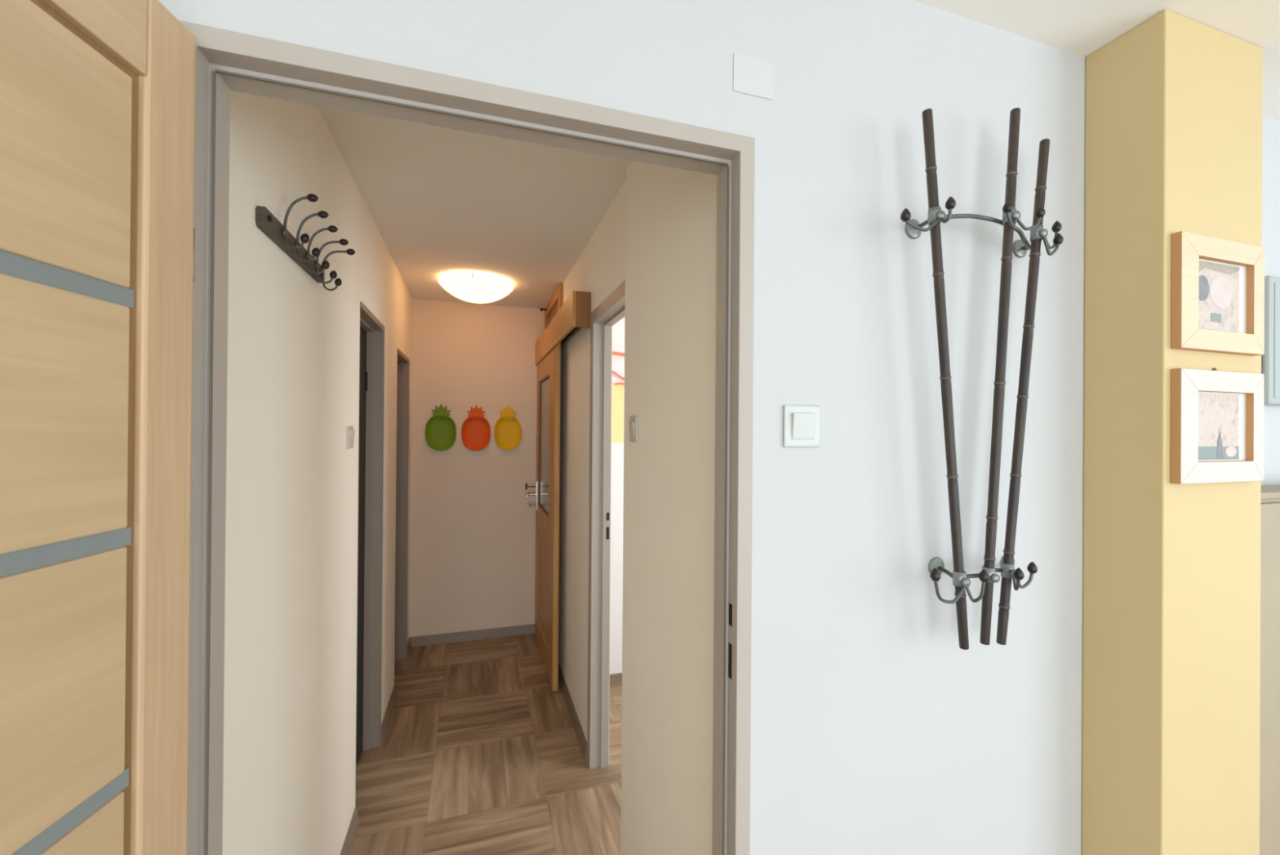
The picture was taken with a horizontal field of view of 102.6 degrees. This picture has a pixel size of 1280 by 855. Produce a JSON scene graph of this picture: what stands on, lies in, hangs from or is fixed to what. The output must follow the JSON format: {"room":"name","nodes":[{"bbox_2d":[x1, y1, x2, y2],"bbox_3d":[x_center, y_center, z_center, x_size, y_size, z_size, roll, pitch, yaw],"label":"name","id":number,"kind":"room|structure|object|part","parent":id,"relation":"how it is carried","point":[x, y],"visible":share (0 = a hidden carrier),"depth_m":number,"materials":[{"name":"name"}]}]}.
{"room":"entrance hall","nodes":[
{"label":"entrance hall","id":0,"kind":"room"},
{"bbox_2d":[222,90,412,854],"bbox_3d":[-1.204,0.313,2.144,0.120,2.427,2.972,0,0,-18],"label":"wall","id":1,"kind":"structure","parent":0,"point":[291,603],"depth_m":1.30,"materials":[{"name":"white paint"}]},
{"bbox_2d":[255,193,355,290],"bbox_3d":[-0.800,-0.456,1.265,0.101,0.148,0.438,0,0,-18],"label":"hook rail","id":2,"kind":"object","parent":1,"relation":"attached to","point":[277,232],"visible":1,"depth_m":1.23,"materials":[{"name":"grey metal"}]},
{"bbox_3d":[-0.758,-0.428,1.159,0.018,0.022,0.018,0,0,-18],"label":"knob","id":3,"kind":"part","parent":2,"relation":"part of","materials":[{"name":"brown wood"}]},
{"bbox_3d":[-0.743,-0.521,1.164,0.023,0.018,0.018,0,0,-18],"label":"knob","id":4,"kind":"part","parent":2,"relation":"part of","materials":[{"name":"brown wood"}]},
{"bbox_3d":[-0.784,-0.424,1.240,0.018,0.022,0.018,0,0,-18],"label":"knob","id":5,"kind":"part","parent":2,"relation":"part of","materials":[{"name":"brown wood"}]},
{"bbox_3d":[-0.769,-0.517,1.245,0.023,0.018,0.018,0,0,-18],"label":"knob","id":6,"kind":"part","parent":2,"relation":"part of","materials":[{"name":"brown wood"}]},
{"bbox_3d":[-0.809,-0.419,1.320,0.018,0.022,0.018,0,0,-18],"label":"knob","id":7,"kind":"part","parent":2,"relation":"part of","materials":[{"name":"brown wood"}]},
{"bbox_3d":[-0.793,-0.513,1.325,0.023,0.018,0.018,0,0,-18],"label":"knob","id":8,"kind":"part","parent":2,"relation":"part of","materials":[{"name":"brown wood"}]},
{"bbox_3d":[-0.832,-0.415,1.392,0.018,0.022,0.018,0,0,-18],"label":"knob","id":9,"kind":"part","parent":2,"relation":"part of","materials":[{"name":"brown wood"}]},
{"bbox_3d":[-0.848,-0.409,1.441,0.018,0.022,0.018,0,0,-18],"label":"knob","id":10,"kind":"part","parent":2,"relation":"part of","materials":[{"name":"brown wood"}]},
{"bbox_3d":[-0.808,-0.506,1.400,0.023,0.018,0.018,0,0,-18],"label":"knob","id":11,"kind":"part","parent":2,"relation":"part of","materials":[{"name":"brown wood"}]},
{"bbox_3d":[-0.818,-0.497,1.451,0.023,0.018,0.018,0,0,-18],"label":"knob","id":12,"kind":"part","parent":2,"relation":"part of","materials":[{"name":"brown wood"}]},
{"bbox_2d":[346,426,355,448],"bbox_3d":[-1.031,0.035,1.831,0.014,0.080,0.080,0,0,-18],"label":"light switch","id":13,"kind":"object","parent":1,"relation":"attached to","point":[350,432],"visible":1,"depth_m":1.81,"materials":[{"name":"beige plastic"}]},
{"bbox_2d":[355,326,367,766],"bbox_3d":[-1.253,0.530,2.195,0.058,1.985,0.490,0,0,-18],"label":"door","id":14,"kind":"structure","parent":1,"relation":"in","point":[363,373],"depth_m":2.34,"materials":[{"name":"black"}]},
{"bbox_3d":[-1.230,0.507,2.203,0.004,1.680,0.310,0,0,-18],"label":"panel","id":15,"kind":"part","parent":14,"relation":"part of","materials":[{"name":"black"}]},
{"bbox_2d":[355,301,384,806],"bbox_3d":[-1.199,0.520,2.221,0.072,2.014,0.526,0,0,-18],"label":"door frame","id":16,"kind":"structure","parent":1,"relation":"attached to","point":[375,329],"depth_m":2.45,"materials":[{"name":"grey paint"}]},
{"bbox_2d":[340,637,411,854],"bbox_3d":[-1.148,1.494,2.161,0.016,0.066,2.972,0,0,-18],"label":"baseboard","id":17,"kind":"structure","parent":1,"relation":"attached to","point":[352,831],"depth_m":1.97,"materials":[{"name":"grey wood"}]},
{"bbox_2d":[394,348,409,660],"bbox_3d":[-1.504,0.538,3.157,0.081,1.979,0.516,0,0,-18],"label":"door frame","id":18,"kind":"structure","parent":1,"relation":"attached to","point":[403,362],"depth_m":3.38,"materials":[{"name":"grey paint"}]},
{"bbox_2d":[408,298,544,636],"bbox_3d":[-1.189,0.318,3.772,1.142,2.427,0.120,0,0,-18],"label":"wall","id":19,"kind":"structure","parent":0,"point":[473,523],"depth_m":3.70,"materials":[{"name":"beige paint"}]},
{"bbox_2d":[425,404,456,450],"bbox_3d":[-1.407,-0.001,3.625,0.205,0.330,0.026,0,0,-18],"label":"tray","id":20,"kind":"object","parent":19,"relation":"attached to","point":[440,428],"visible":1,"depth_m":3.63,"materials":[{"name":"green ceramic"}]},
{"bbox_3d":[-1.407,-0.117,3.628,0.129,0.099,0.016,0,0,-18],"label":"crown","id":21,"kind":"part","parent":20,"relation":"part of","materials":[{"name":"green plastic"}]},
{"bbox_2d":[408,623,535,647],"bbox_3d":[-1.161,1.499,3.709,0.937,0.066,0.016,0,0,-18],"label":"baseboard","id":22,"kind":"structure","parent":19,"relation":"attached to","point":[433,639],"depth_m":3.69,"materials":[{"name":"grey wood"}]},
{"bbox_2d":[461,404,490,450],"bbox_3d":[-1.181,0.003,3.697,0.200,0.330,0.026,0,0,-18],"label":"tray","id":23,"kind":"object","parent":19,"relation":"attached to","point":[476,429],"visible":1,"depth_m":3.70,"materials":[{"name":"orange ceramic"}]},
{"bbox_3d":[-1.181,-0.113,3.700,0.126,0.099,0.016,0,0,-18],"label":"crown","id":24,"kind":"part","parent":23,"relation":"part of","materials":[{"name":"plastic"}]},
{"bbox_2d":[493,404,520,449],"bbox_3d":[-0.971,0.001,3.764,0.192,0.330,0.026,0,0,-18],"label":"tray","id":25,"kind":"object","parent":19,"relation":"attached to","point":[507,430],"visible":1,"depth_m":3.77,"materials":[{"name":"yellow ceramic"}]},
{"bbox_3d":[-0.971,-0.115,3.768,0.121,0.099,0.016,0,0,-18],"label":"crown","id":26,"kind":"part","parent":25,"relation":"part of","materials":[{"name":"yellow plastic"}]},
{"bbox_2d":[350,633,622,854],"bbox_3d":[0.454,1.564,0.506,5.800,0.060,7.402,0,0,-18],"label":"floor","id":27,"kind":"structure","parent":0,"point":[478,753],"depth_m":2.30,"materials":[{"name":"brown wood"}]},
{"bbox_2d":[1259,484,1279,854],"bbox_3d":[1.797,0.854,1.386,0.805,1.386,0.106,0,0,-18],"label":"cabinet","id":28,"kind":"object","parent":27,"relation":"on","point":[1269,731],"visible":0.07,"depth_m":1.25,"materials":[{"name":"beige laminate"}]},
{"bbox_2d":[609,316,624,674],"bbox_3d":[0.780,0.333,3.442,2.408,2.427,0.100,0,0,-18],"label":"wall","id":29,"kind":"structure","parent":0,"point":[618,329],"depth_m":3.09,"materials":[{"name":"white paint"}]},
{"bbox_2d":[609,672,622,684],"bbox_3d":[0.741,1.518,3.368,2.308,0.055,0.015,0,0,-18],"label":"baseboard","id":30,"kind":"structure","parent":29,"relation":"attached to","point":[615,678],"depth_m":3.08,"materials":[{"name":"beige wood"}]},
{"bbox_2d":[612,351,624,385],"bbox_3d":[0.040,-0.347,3.132,0.621,0.225,0.028,0,0,-18],"label":"wall decoration","id":31,"kind":"object","parent":29,"relation":"attached to","point":[613,353],"visible":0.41,"depth_m":3.07,"materials":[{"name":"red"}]},
{"bbox_2d":[558,160,716,854],"bbox_3d":[-0.224,0.322,2.458,0.105,2.427,2.972,0,0,-18],"label":"wall","id":32,"kind":"structure","parent":0,"point":[657,235],"depth_m":1.43,"materials":[{"name":"white paint"}]},
{"bbox_2d":[525,342,560,691],"bbox_3d":[-0.659,0.482,3.380,0.118,2.074,0.915,0,0,-18],"label":"door","id":33,"kind":"structure","parent":32,"relation":"in","point":[547,494],"depth_m":3.20,"materials":[{"name":"brown wood"}]},
{"bbox_3d":[-0.799,0.432,3.765,0.082,0.045,0.010,0,0,-16],"label":"strike lever","id":34,"kind":"part","parent":33,"relation":"part of","materials":[{"name":"silver metal"}]},
{"bbox_3d":[-0.795,0.500,3.746,0.084,0.210,0.066,0,0,-18],"label":"handle","id":35,"kind":"part","parent":33,"relation":"part of","materials":[{"name":"silver metal"}]},
{"bbox_3d":[-0.646,1.447,3.442,0.030,0.144,0.585,0,0,-18],"label":"rail","id":36,"kind":"part","parent":33,"relation":"part of","materials":[{"name":"brown wood"}]},
{"bbox_3d":[-0.640,0.660,3.444,0.030,0.190,0.585,0,0,-18],"label":"rail","id":37,"kind":"part","parent":33,"relation":"part of","materials":[{"name":"brown wood"}]},
{"bbox_3d":[-0.643,1.065,3.443,0.014,0.620,0.585,0,0,-18],"label":"panel","id":38,"kind":"part","parent":33,"relation":"part of","materials":[{"name":"brown wood"}]},
{"bbox_3d":[-0.631,-0.445,3.448,0.030,0.220,0.585,0,0,-18],"label":"rail","id":39,"kind":"part","parent":33,"relation":"part of","materials":[{"name":"brown wood"}]},
{"bbox_3d":[-0.635,0.115,3.446,0.006,0.900,0.585,0,0,-18],"label":"glass pane","id":40,"kind":"part","parent":33,"relation":"part of","materials":[{"name":"glass"}]},
{"bbox_2d":[540,283,563,329],"bbox_3d":[-0.619,-0.762,3.501,0.070,0.254,0.738,0,0,-18],"label":"transom panel","id":41,"kind":"object","parent":32,"relation":"attached to","point":[556,301],"visible":0.62,"depth_m":3.43,"materials":[{"name":"brown wood"}]},
{"bbox_3d":[-0.590,-0.751,3.510,0.008,0.134,0.618,0,0,-18],"label":"inset panel","id":42,"kind":"part","parent":41,"relation":"part of","materials":[{"name":"brown wood"}]},
{"bbox_2d":[535,290,591,364],"bbox_3d":[-0.505,-0.547,3.112,0.087,0.165,1.548,0,0,-18],"label":"sliding rail cover","id":43,"kind":"object","parent":32,"relation":"attached to","point":[574,314],"visible":0.92,"depth_m":2.58,"materials":[{"name":"brown wood"}]},
{"bbox_3d":[-0.493,-0.552,3.121,0.059,0.095,1.518,0,0,-18],"label":"rail","id":44,"kind":"part","parent":43,"relation":"part of","materials":[{"name":"grey metal"}]},
{"bbox_2d":[558,662,586,759],"bbox_3d":[-0.277,1.502,2.440,0.030,0.066,2.972,0,0,-17],"label":"baseboard","id":45,"kind":"structure","parent":32,"relation":"attached to","point":[582,740],"depth_m":2.67,"materials":[{"name":"grey wood"}]},
{"bbox_2d":[586,280,625,768],"bbox_3d":[-0.061,0.505,1.958,0.084,2.060,0.882,0,0,-18],"label":"door frame","id":46,"kind":"structure","parent":32,"relation":"attached to","point":[611,309],"depth_m":2.32,"materials":[{"name":"beige paint"}]},
{"bbox_2d":[628,415,637,442],"bbox_3d":[-0.024,0.004,1.649,0.014,0.085,0.070,0,0,-18],"label":"light switch","id":47,"kind":"object","parent":32,"relation":"attached to","point":[633,424],"visible":1,"depth_m":1.63,"materials":[{"name":"beige plastic"}]},
{"bbox_2d":[158,0,1279,854],"bbox_3d":[0.300,0.321,1.023,5.800,2.427,0.080,0,0,-18],"label":"wall","id":48,"kind":"structure","parent":0,"point":[873,731],"depth_m":1.04,"materials":[{"name":"white paint"}]},
{"bbox_2d":[0,0,195,854],"bbox_3d":[-0.533,0.503,0.241,0.105,2.029,0.882,0,0,-6],"label":"door","id":49,"kind":"structure","parent":48,"relation":"in","point":[97,97],"depth_m":0.54,"materials":[{"name":"brown wood"}]},
{"bbox_3d":[-0.564,0.261,0.246,0.032,0.254,0.668,0,0,-6],"label":"panel","id":50,"kind":"part","parent":49,"relation":"part of","materials":[{"name":"brown wood"}]},
{"bbox_3d":[-0.562,-0.013,0.247,0.032,0.250,0.668,0,0,-6],"label":"panel","id":51,"kind":"part","parent":49,"relation":"part of","materials":[{"name":"brown wood"}]},
{"bbox_3d":[-0.560,-0.278,0.248,0.032,0.239,0.668,0,0,-6],"label":"panel","id":52,"kind":"part","parent":49,"relation":"part of","materials":[{"name":"brown wood"}]},
{"bbox_3d":[-0.566,0.534,0.245,0.032,0.251,0.668,0,0,-6],"label":"panel","id":53,"kind":"part","parent":49,"relation":"part of","materials":[{"name":"brown wood"}]},
{"bbox_3d":[-0.558,-0.461,0.248,0.040,0.102,0.696,0,0,-6],"label":"rail","id":54,"kind":"part","parent":49,"relation":"part of","materials":[{"name":"brown wood"}]},
{"bbox_2d":[178,20,755,854],"bbox_3d":[-0.226,0.496,0.847,0.877,2.068,0.081,0,0,-18],"label":"door frame","id":55,"kind":"structure","parent":48,"relation":"attached to","point":[226,61],"depth_m":0.80,"materials":[{"name":"beige paint"}]},
{"bbox_2d":[733,52,773,99],"bbox_3d":[0.211,-0.651,0.952,0.084,0.070,0.002,0,0,-18],"label":"cover plate","id":56,"kind":"object","parent":48,"relation":"attached to","point":[752,76],"visible":1,"depth_m":0.95,"materials":[{"name":"grey plastic"}]},
{"bbox_2d":[782,404,820,447],"bbox_3d":[0.311,-0.003,0.977,0.080,0.080,0.014,0,0,-18],"label":"light switch","id":57,"kind":"object","parent":48,"relation":"attached to","point":[802,423],"visible":1,"depth_m":0.97,"materials":[{"name":"white plastic"}]},
{"bbox_2d":[900,107,1063,649],"bbox_3d":[0.680,-0.103,1.036,0.454,1.095,0.129,0,0,-18],"label":"coat rack","id":58,"kind":"object","parent":48,"relation":"attached to","point":[913,228],"visible":1,"depth_m":1.03,"materials":[{"name":"brown wood"}]},
{"bbox_3d":[0.485,-0.388,0.936,0.018,0.024,0.018,0,0,-18],"label":"knob","id":59,"kind":"part","parent":58,"relation":"part of","materials":[{"name":"brown wood"}]},
{"bbox_3d":[0.547,0.272,0.950,0.018,0.024,0.018,0,0,-18],"label":"knob","id":60,"kind":"part","parent":58,"relation":"part of","materials":[{"name":"brown wood"}]},
{"bbox_3d":[0.579,-0.418,0.955,0.018,0.024,0.018,0,0,-18],"label":"knob","id":61,"kind":"part","parent":58,"relation":"part of","materials":[{"name":"brown wood"}]},
{"bbox_3d":[0.715,-0.409,1.075,0.332,0.042,0.063,0,0,-18],"label":"bracket rod","id":62,"kind":"part","parent":58,"relation":"part of","materials":[{"name":"grey metal"}]},
{"bbox_3d":[0.726,0.300,1.078,0.231,0.025,0.065,0,0,-18],"label":"bracket rod","id":63,"kind":"part","parent":58,"relation":"part of","materials":[{"name":"grey metal"}]},
{"bbox_3d":[0.649,0.279,0.967,0.018,0.024,0.018,0,0,-18],"label":"knob","id":64,"kind":"part","parent":58,"relation":"part of","materials":[{"name":"brown wood"}]},
{"bbox_3d":[0.722,-0.433,1.006,0.018,0.024,0.018,0,0,-18],"label":"knob","id":65,"kind":"part","parent":58,"relation":"part of","materials":[{"name":"brown wood"}]},
{"bbox_3d":[0.755,0.291,1.022,0.018,0.024,0.018,0,0,-18],"label":"knob","id":66,"kind":"part","parent":58,"relation":"part of","materials":[{"name":"brown wood"}]},
{"bbox_3d":[0.806,0.288,1.054,0.018,0.024,0.018,0,0,-18],"label":"knob","id":67,"kind":"part","parent":58,"relation":"part of","materials":[{"name":"brown wood"}]},
{"bbox_3d":[0.812,-0.437,1.041,0.018,0.024,0.018,0,0,-18],"label":"knob","id":68,"kind":"part","parent":58,"relation":"part of","materials":[{"name":"brown wood"}]},
{"bbox_3d":[0.892,-0.431,1.098,0.018,0.024,0.018,0,0,-18],"label":"knob","id":69,"kind":"part","parent":58,"relation":"part of","materials":[{"name":"brown wood"}]},
{"bbox_3d":[0.873,-0.394,1.071,0.018,0.024,0.018,0,0,-18],"label":"knob","id":70,"kind":"part","parent":58,"relation":"part of","materials":[{"name":"brown wood"}]},
{"bbox_2d":[1262,275,1279,404],"bbox_3d":[2.047,-0.240,1.526,0.655,0.360,0.028,0,0,-18],"label":"picture frame","id":71,"kind":"object","parent":48,"relation":"attached to","point":[1271,357],"visible":0.86,"depth_m":1.42,"materials":[{"name":"grey wood"}]},
{"bbox_2d":[317,0,1279,308],"bbox_3d":[0.474,-0.933,0.514,5.800,0.080,7.402,0,0,-18],"label":"ceiling","id":72,"kind":"structure","parent":0,"point":[442,202],"depth_m":1.82,"materials":[{"name":"paint"}]},
{"bbox_2d":[438,271,513,303],"bbox_3d":[-0.997,-0.831,3.136,0.441,0.129,0.446,0,0,-18],"label":"ceiling lamp","id":73,"kind":"object","parent":72,"relation":"attached to","point":[473,288],"visible":1,"depth_m":3.02,"materials":[{"name":"white glass"}]},
{"bbox_2d":[1081,8,1262,854],"bbox_3d":[1.247,0.329,1.205,0.355,2.426,0.150,0,0,-18],"label":"wall column","id":74,"kind":"structure","parent":0,"point":[1171,622],"depth_m":1.14,"materials":[{"name":"yellow paint"}]},
{"bbox_2d":[1170,367,1264,484],"bbox_3d":[1.268,-0.006,1.123,0.298,0.251,0.018,0,0,-18],"label":"picture frame","id":75,"kind":"object","parent":74,"relation":"attached to","point":[1217,416],"visible":1,"depth_m":1.12,"materials":[{"name":"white wood"}]},
{"bbox_3d":[1.154,-0.003,1.087,0.058,0.241,0.018,0,0,-18],"label":"rail","id":76,"kind":"part","parent":75,"relation":"part of","materials":[{"name":"white wood"}]},
{"bbox_2d":[1198,392,1239,459],"bbox_3d":[1.264,-0.002,1.125,0.168,0.144,0.002,0,0,-18],"label":"print","id":77,"kind":"object","parent":75,"relation":"on","point":[1218,412],"depth_m":1.13,"materials":[{"name":"pink"}]},
{"bbox_3d":[1.269,-0.100,1.123,0.297,0.045,0.018,0,0,-18],"label":"rail","id":78,"kind":"part","parent":75,"relation":"part of","materials":[{"name":"white wood"}]},
{"bbox_3d":[1.267,0.097,1.123,0.297,0.045,0.018,0,0,-18],"label":"rail","id":79,"kind":"part","parent":75,"relation":"part of","materials":[{"name":"white wood"}]},
{"bbox_3d":[1.391,-0.001,1.162,0.040,0.241,0.018,0,0,-18],"label":"rail","id":80,"kind":"part","parent":75,"relation":"part of","materials":[{"name":"white wood"}]},
{"bbox_2d":[1171,231,1264,355],"bbox_3d":[1.270,-0.292,1.124,0.298,0.253,0.018,0,0,-18],"label":"picture frame","id":81,"kind":"object","parent":74,"relation":"attached to","point":[1218,284],"visible":1,"depth_m":1.12,"materials":[{"name":"brown wood"}]},
{"bbox_3d":[1.156,-0.289,1.087,0.058,0.243,0.018,0,0,-18],"label":"rail","id":82,"kind":"part","parent":81,"relation":"part of","materials":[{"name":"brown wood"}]},
{"bbox_3d":[1.269,-0.188,1.124,0.297,0.044,0.018,0,0,-18],"label":"rail","id":83,"kind":"part","parent":81,"relation":"part of","materials":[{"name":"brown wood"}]},
{"bbox_2d":[1198,260,1239,332],"bbox_3d":[1.266,-0.287,1.127,0.168,0.147,0.001,0,0,-18],"label":"print","id":84,"kind":"object","parent":81,"relation":"on","point":[1218,280],"depth_m":1.13,"materials":[{"name":"grey paper"}]},
{"bbox_3d":[1.271,-0.387,1.124,0.297,0.045,0.018,0,0,-18],"label":"rail","id":85,"kind":"part","parent":81,"relation":"part of","materials":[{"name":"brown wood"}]},
{"bbox_3d":[1.393,-0.287,1.163,0.040,0.243,0.018,0,0,-18],"label":"rail","id":86,"kind":"part","parent":81,"relation":"part of","materials":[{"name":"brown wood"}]}
]}

